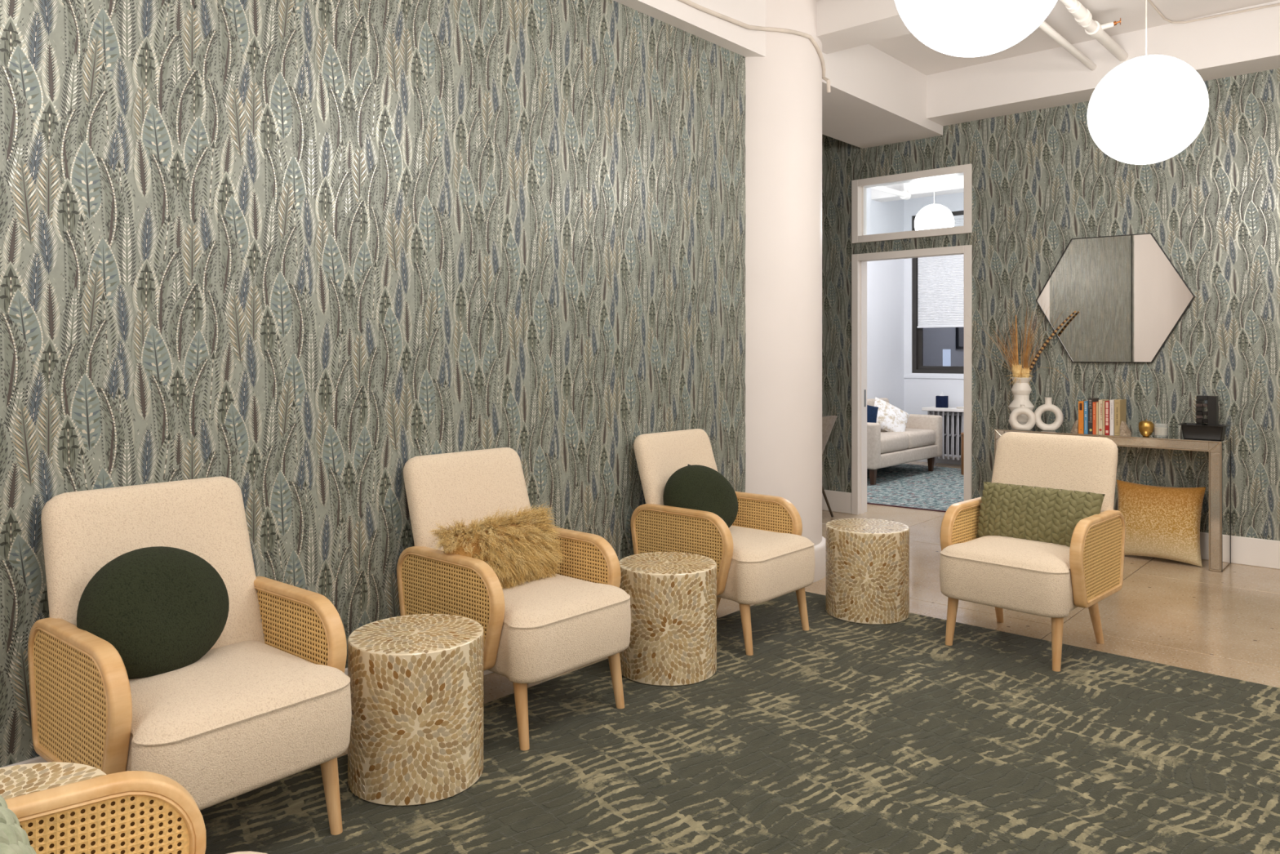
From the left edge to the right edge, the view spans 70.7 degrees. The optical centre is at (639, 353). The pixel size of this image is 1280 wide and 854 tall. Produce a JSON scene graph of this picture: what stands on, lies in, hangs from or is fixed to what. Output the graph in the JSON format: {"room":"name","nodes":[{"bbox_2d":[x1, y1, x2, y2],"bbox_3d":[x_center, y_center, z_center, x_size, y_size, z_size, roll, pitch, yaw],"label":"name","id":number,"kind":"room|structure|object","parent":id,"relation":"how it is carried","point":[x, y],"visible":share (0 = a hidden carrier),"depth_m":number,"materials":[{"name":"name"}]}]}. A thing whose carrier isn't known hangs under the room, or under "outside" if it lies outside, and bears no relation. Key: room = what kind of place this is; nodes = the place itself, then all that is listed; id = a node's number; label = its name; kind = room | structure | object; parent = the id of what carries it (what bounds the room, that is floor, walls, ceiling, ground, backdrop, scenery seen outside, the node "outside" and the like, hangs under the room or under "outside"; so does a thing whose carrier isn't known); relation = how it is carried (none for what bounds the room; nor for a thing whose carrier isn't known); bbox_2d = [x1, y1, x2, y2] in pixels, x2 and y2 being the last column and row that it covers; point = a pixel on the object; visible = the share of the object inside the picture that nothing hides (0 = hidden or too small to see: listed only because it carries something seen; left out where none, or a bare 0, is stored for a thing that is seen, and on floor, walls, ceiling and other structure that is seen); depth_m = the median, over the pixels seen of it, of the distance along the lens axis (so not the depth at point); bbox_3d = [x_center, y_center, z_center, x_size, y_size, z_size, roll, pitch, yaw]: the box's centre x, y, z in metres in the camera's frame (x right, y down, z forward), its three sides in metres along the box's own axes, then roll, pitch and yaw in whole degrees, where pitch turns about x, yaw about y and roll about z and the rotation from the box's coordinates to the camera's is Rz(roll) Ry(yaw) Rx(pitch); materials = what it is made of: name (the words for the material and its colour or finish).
{"room":"waiting room","nodes":[
{"label":"waiting room","id":0,"kind":"room"},
{"bbox_2d":[0,0,745,767],"bbox_3d":[-0.593,-0.368,3.767,0.133,3.317,3.940,0,0,41],"label":"wall","id":1,"kind":"structure","parent":0,"point":[297,253],"depth_m":3.19,"materials":[{"name":"paper"}]},
{"bbox_2d":[613,0,942,148],"bbox_3d":[-1.544,-1.836,2.963,0.663,0.382,10.796,0,0,41],"label":"ceiling beam","id":2,"kind":"structure","parent":1,"relation":"attached to","point":[875,99],"depth_m":5.91,"materials":[{"name":"paint"}]},
{"bbox_2d":[337,461,1279,757],"bbox_3d":[1.062,1.390,3.165,9.800,0.200,14.950,0,0,41],"label":"floor","id":3,"kind":"structure","parent":0,"point":[1226,623],"depth_m":4.52,"materials":[{"name":"wood"}]},
{"bbox_2d":[200,591,1279,853],"bbox_3d":[0.625,1.285,1.474,4.215,0.010,5.438,0,0,41],"label":"area rug","id":4,"kind":"object","parent":3,"relation":"on","point":[837,735],"visible":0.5,"depth_m":2.84,"materials":[{"name":"carpet"}]},
{"bbox_2d":[0,761,106,799],"bbox_3d":[-1.213,1.063,1.679,0.402,0.431,0.403,0,0,-36],"label":"table","id":5,"kind":"object","parent":4,"relation":"on","point":[15,780],"visible":0.26,"depth_m":1.81,"materials":[{"name":"tile"}]},
{"bbox_2d":[4,770,266,853],"bbox_3d":[-0.771,0.829,1.184,0.703,0.901,0.608,0,0,-37],"label":"armchair","id":6,"kind":"object","parent":4,"relation":"on","point":[128,811],"visible":0.91,"depth_m":1.46,"materials":[{"name":"beige fabric"}]},
{"bbox_2d":[0,795,36,853],"bbox_3d":[-0.826,0.713,1.144,0.156,0.253,0.444,0,0,-40],"label":"pleated pillow","id":7,"kind":"object","parent":6,"relation":"on","point":[14,839],"visible":1,"depth_m":1.18,"materials":[{"name":"green fabric"}]},
{"bbox_2d":[27,475,351,835],"bbox_3d":[-1.187,0.834,2.428,0.703,0.911,0.608,0,0,39],"label":"armchair","id":8,"kind":"object","parent":4,"relation":"on","point":[269,702],"visible":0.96,"depth_m":2.35,"materials":[{"name":"beige fabric"}]},
{"bbox_2d":[76,546,229,679],"bbox_3d":[-1.297,0.690,2.422,0.231,0.335,0.384,0,0,28],"label":"round pillow","id":9,"kind":"object","parent":8,"relation":"on","point":[162,609],"visible":0.88,"depth_m":2.35,"materials":[{"name":"green fabric"}]},
{"bbox_2d":[347,613,484,805],"bbox_3d":[-0.679,1.063,2.750,0.403,0.431,0.403,0,0,-14],"label":"table","id":10,"kind":"object","parent":4,"relation":"on","point":[417,683],"visible":0.98,"depth_m":2.58,"materials":[{"name":"tile"}]},
{"bbox_2d":[396,447,631,751],"bbox_3d":[-0.445,0.834,3.296,0.703,0.911,0.608,0,0,41],"label":"armchair","id":11,"kind":"object","parent":4,"relation":"on","point":[539,630],"visible":0.74,"depth_m":3.18,"materials":[{"name":"beige fabric"}]},
{"bbox_2d":[426,501,569,589],"bbox_3d":[-0.488,0.707,3.239,0.233,0.317,0.575,0,0,43],"label":"fur pillow","id":12,"kind":"object","parent":11,"relation":"on","point":[520,548],"visible":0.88,"depth_m":3.23,"materials":[{"name":"beige fur"}]},
{"bbox_2d":[619,551,716,685],"bbox_3d":[0.111,1.063,3.670,0.402,0.431,0.401,0,0,2],"label":"table","id":13,"kind":"object","parent":4,"relation":"on","point":[673,642],"visible":0.86,"depth_m":3.50,"materials":[{"name":"tile"}]},
{"bbox_2d":[630,428,814,655],"bbox_3d":[0.396,0.834,4.214,0.703,0.911,0.608,0,0,41],"label":"armchair","id":14,"kind":"object","parent":4,"relation":"on","point":[763,556],"visible":0.7,"depth_m":4.09,"materials":[{"name":"beige fabric"}]},
{"bbox_2d":[662,464,737,527],"bbox_3d":[0.284,0.684,4.207,0.375,0.331,0.192,0,0,-30],"label":"round pillow","id":15,"kind":"object","parent":14,"relation":"on","point":[695,486],"visible":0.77,"depth_m":4.14,"materials":[{"name":"green fabric"}]},
{"bbox_2d":[825,518,909,624],"bbox_3d":[1.123,1.063,4.463,0.403,0.431,0.403,0,0,14],"label":"table","id":16,"kind":"object","parent":4,"relation":"on","point":[867,560],"visible":1,"depth_m":4.30,"materials":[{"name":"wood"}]},
{"bbox_2d":[939,431,1125,671],"bbox_3d":[1.732,0.834,4.024,0.608,0.911,0.703,0,0,45],"label":"armchair","id":17,"kind":"object","parent":4,"relation":"on","point":[1033,577],"visible":0.88,"depth_m":3.92,"materials":[{"name":"beige fabric"}]},
{"bbox_2d":[976,481,1105,546],"bbox_3d":[1.795,0.731,4.074,0.162,0.258,0.542,0,0,-44],"label":"pleated pillow","id":18,"kind":"object","parent":17,"relation":"on","point":[1042,514],"visible":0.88,"depth_m":4.03,"materials":[{"name":"green fabric"}]},
{"bbox_2d":[745,0,826,582],"bbox_3d":[0.656,-0.368,5.425,0.924,3.317,0.924,0,0,41],"label":"column","id":19,"kind":"structure","parent":3,"relation":"on","point":[784,87],"depth_m":5.02,"materials":[{"name":"white paint"}]},
{"bbox_2d":[679,0,831,92],"bbox_3d":[-0.131,-1.676,3.961,0.142,0.260,3.763,0,0,41],"label":"cable","id":20,"kind":"object","parent":19,"relation":"attached to","point":[689,2],"visible":1,"depth_m":4.98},
{"bbox_2d":[822,415,837,516],"bbox_3d":[1.225,0.882,7.151,0.663,0.814,0.664,0,0,41],"label":"tub chair","id":21,"kind":"object","parent":3,"relation":"on","point":[828,421],"visible":0.11,"depth_m":6.99,"materials":[{"name":"grey fabric"}]},
{"bbox_2d":[866,463,964,511],"bbox_3d":[3.247,1.285,8.470,3.150,0.008,2.905,0,0,41],"label":"rug","id":22,"kind":"object","parent":3,"relation":"on","point":[908,486],"visible":0.18,"depth_m":8.70,"materials":[{"name":"teal carpet"}]},
{"bbox_2d":[866,397,942,484],"bbox_3d":[2.521,0.888,9.595,0.772,0.786,1.600,0,0,41],"label":"loveseat","id":23,"kind":"object","parent":22,"relation":"on","point":[922,439],"visible":0.42,"depth_m":9.37,"materials":[{"name":"fabric"}]},
{"bbox_2d":[866,404,878,422],"bbox_3d":[2.278,0.665,9.330,0.443,0.418,0.197,0,0,-4],"label":"throw pillow","id":24,"kind":"object","parent":23,"relation":"on","point":[872,411],"visible":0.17,"depth_m":9.32,"materials":[{"name":"blue fabric"}]},
{"bbox_2d":[866,397,888,406],"bbox_3d":[2.584,0.665,9.986,0.149,0.340,0.664,0,0,41],"label":"cushion","id":25,"kind":"object","parent":23,"relation":"on","point":[871,402],"depth_m":9.91,"materials":[{"name":"fabric"}]},
{"bbox_2d":[874,396,909,431],"bbox_3d":[2.675,0.690,9.673,0.506,0.455,0.256,0,0,0],"label":"throw pillow","id":26,"kind":"object","parent":23,"relation":"on","point":[891,418],"visible":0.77,"depth_m":9.62,"materials":[{"name":"white fabric"}]},
{"bbox_2d":[880,431,908,453],"bbox_3d":[2.357,0.906,9.294,0.585,0.163,0.664,0,0,41],"label":"seat cushion","id":27,"kind":"object","parent":23,"relation":"on","point":[891,442],"depth_m":9.13,"materials":[{"name":"fabric"}]},
{"bbox_2d":[880,427,935,448],"bbox_3d":[2.799,0.906,9.795,0.585,0.163,0.664,0,0,41],"label":"seat cushion","id":28,"kind":"object","parent":23,"relation":"on","point":[918,437],"depth_m":9.61,"materials":[{"name":"fabric"}]},
{"bbox_2d":[960,431,964,475],"bbox_3d":[3.580,1.062,9.580,0.332,0.440,0.332,0,0,33],"label":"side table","id":29,"kind":"object","parent":22,"relation":"on","point":[962,433],"visible":0.19,"depth_m":9.57,"materials":[{"name":"brown wood"}]},
{"bbox_2d":[927,410,964,465],"bbox_3d":[3.726,0.971,10.213,0.980,0.636,0.158,0,0,41],"label":"radiator","id":30,"kind":"object","parent":3,"relation":"on","point":[953,423],"visible":0.33,"depth_m":10.34,"materials":[{"name":"metal"}]},
{"bbox_2d":[921,406,964,412],"bbox_3d":[3.742,0.636,10.224,1.010,0.036,0.320,0,0,41],"label":"shelf","id":31,"kind":"object","parent":30,"relation":"on","point":[927,408],"visible":0.42,"depth_m":10.29,"materials":[{"name":"paint"}]},
{"bbox_2d":[935,391,948,407],"bbox_3d":[3.498,0.526,10.454,0.132,0.182,0.132,0,0,21],"label":"tissue box","id":32,"kind":"object","parent":31,"relation":"on","point":[941,401],"visible":1,"depth_m":10.40,"materials":[{"name":"blue cardboard"}]},
{"bbox_2d":[994,426,1231,572],"bbox_3d":[3.037,0.902,5.884,1.334,0.772,0.304,0,0,41],"label":"console table","id":33,"kind":"object","parent":3,"relation":"on","point":[1220,451],"visible":0.67,"depth_m":5.41,"materials":[{"name":"wood"}]},
{"bbox_2d":[1008,377,1034,428],"bbox_3d":[2.648,0.340,6.267,0.168,0.355,0.168,0,0,41],"label":"vase","id":34,"kind":"object","parent":33,"relation":"on","point":[1021,390],"visible":0.69,"depth_m":6.22,"materials":[{"name":"white ceramic"}]},
{"bbox_2d":[968,293,1075,384],"bbox_3d":[2.627,-0.095,6.263,0.712,0.630,0.148,0,0,35],"label":"bouquet","id":35,"kind":"object","parent":34,"relation":"in","point":[1017,371],"visible":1,"depth_m":6.23,"materials":[{"name":"brown plant"}]},
{"bbox_2d":[1008,404,1035,430],"bbox_3d":[2.598,0.431,6.130,0.168,0.172,0.062,0,0,23],"label":"ring vase","id":36,"kind":"object","parent":33,"relation":"on","point":[1031,416],"visible":1,"depth_m":6.11,"materials":[{"name":"white ceramic"}]},
{"bbox_2d":[1034,397,1063,430],"bbox_3d":[2.761,0.406,6.103,0.186,0.224,0.070,0,0,23],"label":"ring vase","id":37,"kind":"object","parent":33,"relation":"on","point":[1048,406],"visible":0.98,"depth_m":6.08,"materials":[{"name":"white ceramic"}]},
{"bbox_2d":[1070,418,1078,433],"bbox_3d":[2.867,0.472,5.944,0.053,0.090,0.105,0,0,41],"label":"bookend","id":38,"kind":"object","parent":33,"relation":"on","point":[1075,427],"visible":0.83,"depth_m":5.90,"materials":[{"name":"beige stone"}]},
{"bbox_2d":[1078,400,1084,433],"bbox_3d":[2.925,0.413,5.942,0.031,0.208,0.151,0,0,41],"label":"book","id":39,"kind":"object","parent":33,"relation":"on","point":[1081,403],"visible":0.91,"depth_m":5.88,"materials":[{"name":"orange paper"}]},
{"bbox_2d":[1084,400,1088,433],"bbox_3d":[2.947,0.412,5.923,0.022,0.210,0.151,0,0,41],"label":"book","id":40,"kind":"object","parent":33,"relation":"on","point":[1086,402],"visible":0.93,"depth_m":5.87,"materials":[{"name":"blue paper"}]},
{"bbox_2d":[1088,397,1098,434],"bbox_3d":[2.967,0.404,5.905,0.024,0.228,0.151,0,0,41],"label":"book","id":41,"kind":"object","parent":33,"relation":"on","point":[1091,401],"visible":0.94,"depth_m":5.85,"materials":[{"name":"paper"}]},
{"bbox_2d":[1093,401,1097,434],"bbox_3d":[2.985,0.414,5.889,0.020,0.206,0.151,0,0,41],"label":"book","id":42,"kind":"object","parent":33,"relation":"on","point":[1094,402],"visible":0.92,"depth_m":5.83,"materials":[{"name":"paper"}]},
{"bbox_2d":[1096,401,1098,434],"bbox_3d":[2.998,0.414,5.878,0.012,0.206,0.150,0,0,41],"label":"book","id":43,"kind":"object","parent":33,"relation":"on","point":[1097,402],"visible":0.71,"depth_m":5.82,"materials":[{"name":"beige paper"}]},
{"bbox_2d":[1098,399,1108,434],"bbox_3d":[3.012,0.406,5.865,0.023,0.222,0.151,0,0,41],"label":"book","id":44,"kind":"object","parent":33,"relation":"on","point":[1100,402],"visible":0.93,"depth_m":5.81,"materials":[{"name":"paper"}]},
{"bbox_2d":[1102,400,1108,434],"bbox_3d":[3.027,0.409,5.852,0.011,0.216,0.150,0,0,41],"label":"book","id":45,"kind":"object","parent":33,"relation":"on","point":[1104,402],"visible":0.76,"depth_m":5.80,"materials":[{"name":"red paper"}]},
{"bbox_2d":[1105,400,1109,435],"bbox_3d":[3.042,0.409,5.839,0.025,0.216,0.150,0,0,41],"label":"book","id":46,"kind":"object","parent":33,"relation":"on","point":[1107,402],"visible":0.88,"depth_m":5.78,"materials":[{"name":"red paper"}]},
{"bbox_2d":[1109,399,1115,435],"bbox_3d":[3.062,0.406,5.821,0.024,0.224,0.151,0,0,41],"label":"book","id":47,"kind":"object","parent":33,"relation":"on","point":[1111,402],"visible":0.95,"depth_m":5.77,"materials":[{"name":"white paper"}]},
{"bbox_2d":[1114,399,1126,435],"bbox_3d":[3.086,0.405,5.800,0.033,0.226,0.151,0,0,41],"label":"book","id":48,"kind":"object","parent":33,"relation":"on","point":[1120,405],"visible":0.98,"depth_m":5.75,"materials":[{"name":"beige paper"}]},
{"bbox_2d":[1120,420,1131,435],"bbox_3d":[3.095,0.471,5.742,0.053,0.093,0.105,0,0,41],"label":"bookend","id":49,"kind":"object","parent":33,"relation":"on","point":[1124,429],"visible":1,"depth_m":5.72,"materials":[{"name":"beige stone"}]},
{"bbox_2d":[1138,418,1153,436],"bbox_3d":[3.177,0.462,5.667,0.085,0.111,0.085,0,0,41],"label":"apple","id":50,"kind":"object","parent":33,"relation":"on","point":[1145,427],"visible":1,"depth_m":5.64,"materials":[{"name":"metal"}]},
{"bbox_2d":[1153,422,1168,437],"bbox_3d":[3.249,0.475,5.630,0.083,0.084,0.083,0,0,41],"label":"candle jar","id":51,"kind":"object","parent":33,"relation":"on","point":[1160,429],"visible":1,"depth_m":5.60,"materials":[{"name":"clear glass"}]},
{"bbox_2d":[1177,395,1230,439],"bbox_3d":[3.442,0.387,5.512,0.252,0.262,0.156,0,0,41],"label":"fountain","id":52,"kind":"object","parent":33,"relation":"on","point":[1212,430],"visible":1,"depth_m":5.47,"materials":[{"name":"black plastic"}]},
{"bbox_2d":[1116,480,1205,567],"bbox_3d":[3.249,1.052,5.664,0.500,0.471,0.206,0,0,41],"label":"pillow","id":53,"kind":"object","parent":3,"relation":"on","point":[1161,522],"visible":0.94,"depth_m":5.59,"materials":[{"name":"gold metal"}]},
{"bbox_2d":[866,187,904,411],"bbox_3d":[1.980,-0.368,9.657,0.100,3.317,3.604,0,0,41],"label":"wall","id":54,"kind":"structure","parent":0,"point":[885,278],"depth_m":10.62,"materials":[{"name":"paint"}]},
{"bbox_2d":[871,175,964,202],"bbox_3d":[4.027,-1.899,9.286,3.460,0.257,0.250,0,0,41],"label":"trim","id":55,"kind":"structure","parent":54,"relation":"attached to","point":[953,184],"depth_m":9.93,"materials":[{"name":"paint"}]},
{"bbox_2d":[904,191,964,464],"bbox_3d":[4.590,-0.368,9.922,3.660,3.317,0.250,0,0,41],"label":"wall","id":56,"kind":"structure","parent":0,"point":[919,393],"depth_m":10.84,"materials":[{"name":"paint"}]},
{"bbox_2d":[903,374,964,378],"bbox_3d":[3.772,0.273,10.470,1.510,0.035,0.012,0,0,41],"label":"trim","id":57,"kind":"structure","parent":56,"relation":"attached to","point":[904,375],"depth_m":10.70,"materials":[{"name":"paint"}]},
{"bbox_2d":[911,210,964,373],"bbox_3d":[3.827,-0.720,10.536,1.315,1.900,0.120,0,0,41],"label":"window","id":58,"kind":"structure","parent":56,"relation":"in","point":[917,366],"depth_m":10.91,"materials":[{"name":"brown metal"}]},
{"bbox_2d":[916,214,964,328],"bbox_3d":[3.804,-0.968,10.510,1.203,1.305,0.050,0,0,41],"label":"window blind","id":59,"kind":"object","parent":58,"relation":"attached to","point":[940,279],"visible":0.19,"depth_m":10.71,"materials":[{"name":"fabric"}]},
{"bbox_2d":[815,0,1278,75],"bbox_3d":[-0.164,-2.077,1.763,9.620,0.100,11.066,0,0,41],"label":"ceiling","id":60,"kind":"structure","parent":0,"point":[907,49],"depth_m":5.59,"materials":[{"name":"paint"}]},
{"bbox_2d":[816,0,911,53],"bbox_3d":[3.352,-1.926,3.331,6.187,0.202,0.310,0,0,41],"label":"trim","id":61,"kind":"structure","parent":60,"relation":"attached to","point":[841,24],"depth_m":5.10,"materials":[{"name":"paint"}]},
{"bbox_2d":[894,0,1057,57],"bbox_3d":[1.032,-1.474,2.758,0.504,1.106,0.504,0,0,41],"label":"pendant lamp","id":62,"kind":"object","parent":60,"relation":"hanging from","point":[956,28],"visible":1,"depth_m":2.66,"materials":[{"name":"white glass"}]},
{"bbox_2d":[1038,20,1096,70],"bbox_3d":[1.335,-1.850,4.026,0.042,0.042,4.801,0,0,41],"label":"ceiling pipe","id":63,"kind":"object","parent":60,"relation":"attached to","point":[1045,27],"visible":0.72,"depth_m":5.38,"materials":[{"name":"white metal"}]},
{"bbox_2d":[1087,0,1208,164],"bbox_3d":[2.412,-1.367,4.301,0.504,0.916,0.504,0,0,41],"label":"pendant lamp","id":64,"kind":"object","parent":60,"relation":"hanging from","point":[1147,109],"visible":1,"depth_m":4.13,"materials":[{"name":"white glass"}]},
{"bbox_2d":[1146,0,1279,23],"bbox_3d":[3.572,-2.009,4.301,2.141,0.030,1.416,0,0,41],"label":"cable","id":65,"kind":"object","parent":60,"relation":"attached to","point":[1148,1],"visible":1,"depth_m":5.33,"materials":[{"name":"white plastic"}]},
{"bbox_2d":[822,67,1279,541],"bbox_3d":[3.442,-0.368,5.859,9.400,3.317,0.153,0,0,41],"label":"wall","id":66,"kind":"structure","parent":0,"point":[1041,180],"depth_m":5.99,"materials":[{"name":"paper"}]},
{"bbox_2d":[822,489,851,513],"bbox_3d":[0.789,1.205,8.095,2.463,0.170,0.014,0,0,41],"label":"baseboard","id":67,"kind":"structure","parent":66,"relation":"attached to","point":[838,501],"depth_m":7.36,"materials":[{"name":"paint"}]},
{"bbox_2d":[851,244,972,515],"bbox_3d":[2.127,0.244,7.016,0.971,2.092,0.180,0,0,41],"label":"door frame","id":68,"kind":"structure","parent":66,"relation":"in","point":[859,261],"depth_m":7.24,"materials":[{"name":"paint"}]},
{"bbox_2d":[851,163,972,243],"bbox_3d":[2.123,-1.145,7.012,0.971,0.507,0.170,0,0,41],"label":"window","id":69,"kind":"structure","parent":66,"relation":"in","point":[859,187],"depth_m":6.98,"materials":[{"name":"paint"}]},
{"bbox_2d":[1059,0,1128,61],"bbox_3d":[2.616,-1.887,5.142,0.173,0.095,1.431,0,0,41],"label":"pipe","id":70,"kind":"object","parent":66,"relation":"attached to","point":[1082,15],"visible":1,"depth_m":5.18,"materials":[{"name":"white metal"}]},
{"bbox_2d":[926,0,1279,125],"bbox_3d":[4.499,-1.871,4.630,6.187,0.313,0.295,0,0,41],"label":"ceiling beam","id":71,"kind":"structure","parent":66,"relation":"attached to","point":[1245,42],"depth_m":5.86,"materials":[{"name":"paint"}]},
{"bbox_2d":[1035,232,1195,362],"bbox_3d":[3.137,-0.365,6.006,0.960,0.843,0.028,0,0,41],"label":"wall mirror","id":72,"kind":"object","parent":66,"relation":"attached to","point":[1127,297],"visible":0.97,"depth_m":5.99,"materials":[{"name":"black mirror"}]},
{"bbox_2d":[1200,532,1279,569],"bbox_3d":[4.675,1.205,4.662,5.966,0.170,0.014,0,0,41],"label":"baseboard","id":73,"kind":"structure","parent":66,"relation":"attached to","point":[1262,553],"depth_m":5.49,"materials":[{"name":"paint"}]},
{"bbox_2d":[1177,422,1230,439],"bbox_3d":[3.442,0.474,5.512,0.252,0.087,0.156,0,0,41],"label":"tray","id":74,"kind":"object","parent":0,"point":[1209,431],"depth_m":5.47,"materials":[{"name":"black plastic"}]},
{"bbox_3d":[3.380,-2.077,8.553,3.660,0.100,3.804,0,0,41],"label":"ceiling","id":75,"kind":"structure","parent":0,"visible":0},
{"bbox_2d":[871,182,911,199],"bbox_3d":[2.149,-1.848,9.003,0.089,0.325,2.340,0,0,41],"label":"pipe","id":76,"kind":"object","parent":75,"relation":"attached to","point":[905,195],"visible":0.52,"depth_m":9.66,"materials":[{"name":"white metal"}]},
{"bbox_2d":[914,178,954,230],"bbox_3d":[2.769,-1.540,8.496,0.356,0.974,0.356,0,0,41],"label":"pendant lamp","id":77,"kind":"object","parent":75,"relation":"hanging from","point":[934,215],"visible":0.58,"depth_m":8.36,"materials":[{"name":"white glass"}]},
{"bbox_3d":[-3.441,-0.369,0.545,0.130,3.317,4.660,0,0,41],"label":"wall","id":78,"kind":"structure","parent":0,"visible":0},
{"bbox_2d":[0,667,493,768],"bbox_3d":[-2.176,1.196,1.869,0.014,0.188,8.320,0,0,41],"label":"baseboard","id":79,"kind":"structure","parent":78,"relation":"attached to","point":[37,759],"depth_m":2.46,"materials":[{"name":"paint"}]},
{"label":"outside","id":80,"kind":"structure","parent":0,"visible":0},
{"bbox_2d":[923,327,964,366],"bbox_3d":[5.771,-0.710,12.649,5.100,4.400,0.200,0,0,41],"label":"wall","id":81,"kind":"structure","parent":80,"point":[935,340],"depth_m":13.59,"materials":[{"name":"paint"}]},
{"bbox_2d":[942,349,951,366],"bbox_3d":[4.597,0.070,13.533,0.110,0.280,0.030,0,0,41],"label":"window","id":82,"kind":"structure","parent":81,"relation":"in","point":[946,353],"depth_m":13.51,"materials":[{"name":"white"}]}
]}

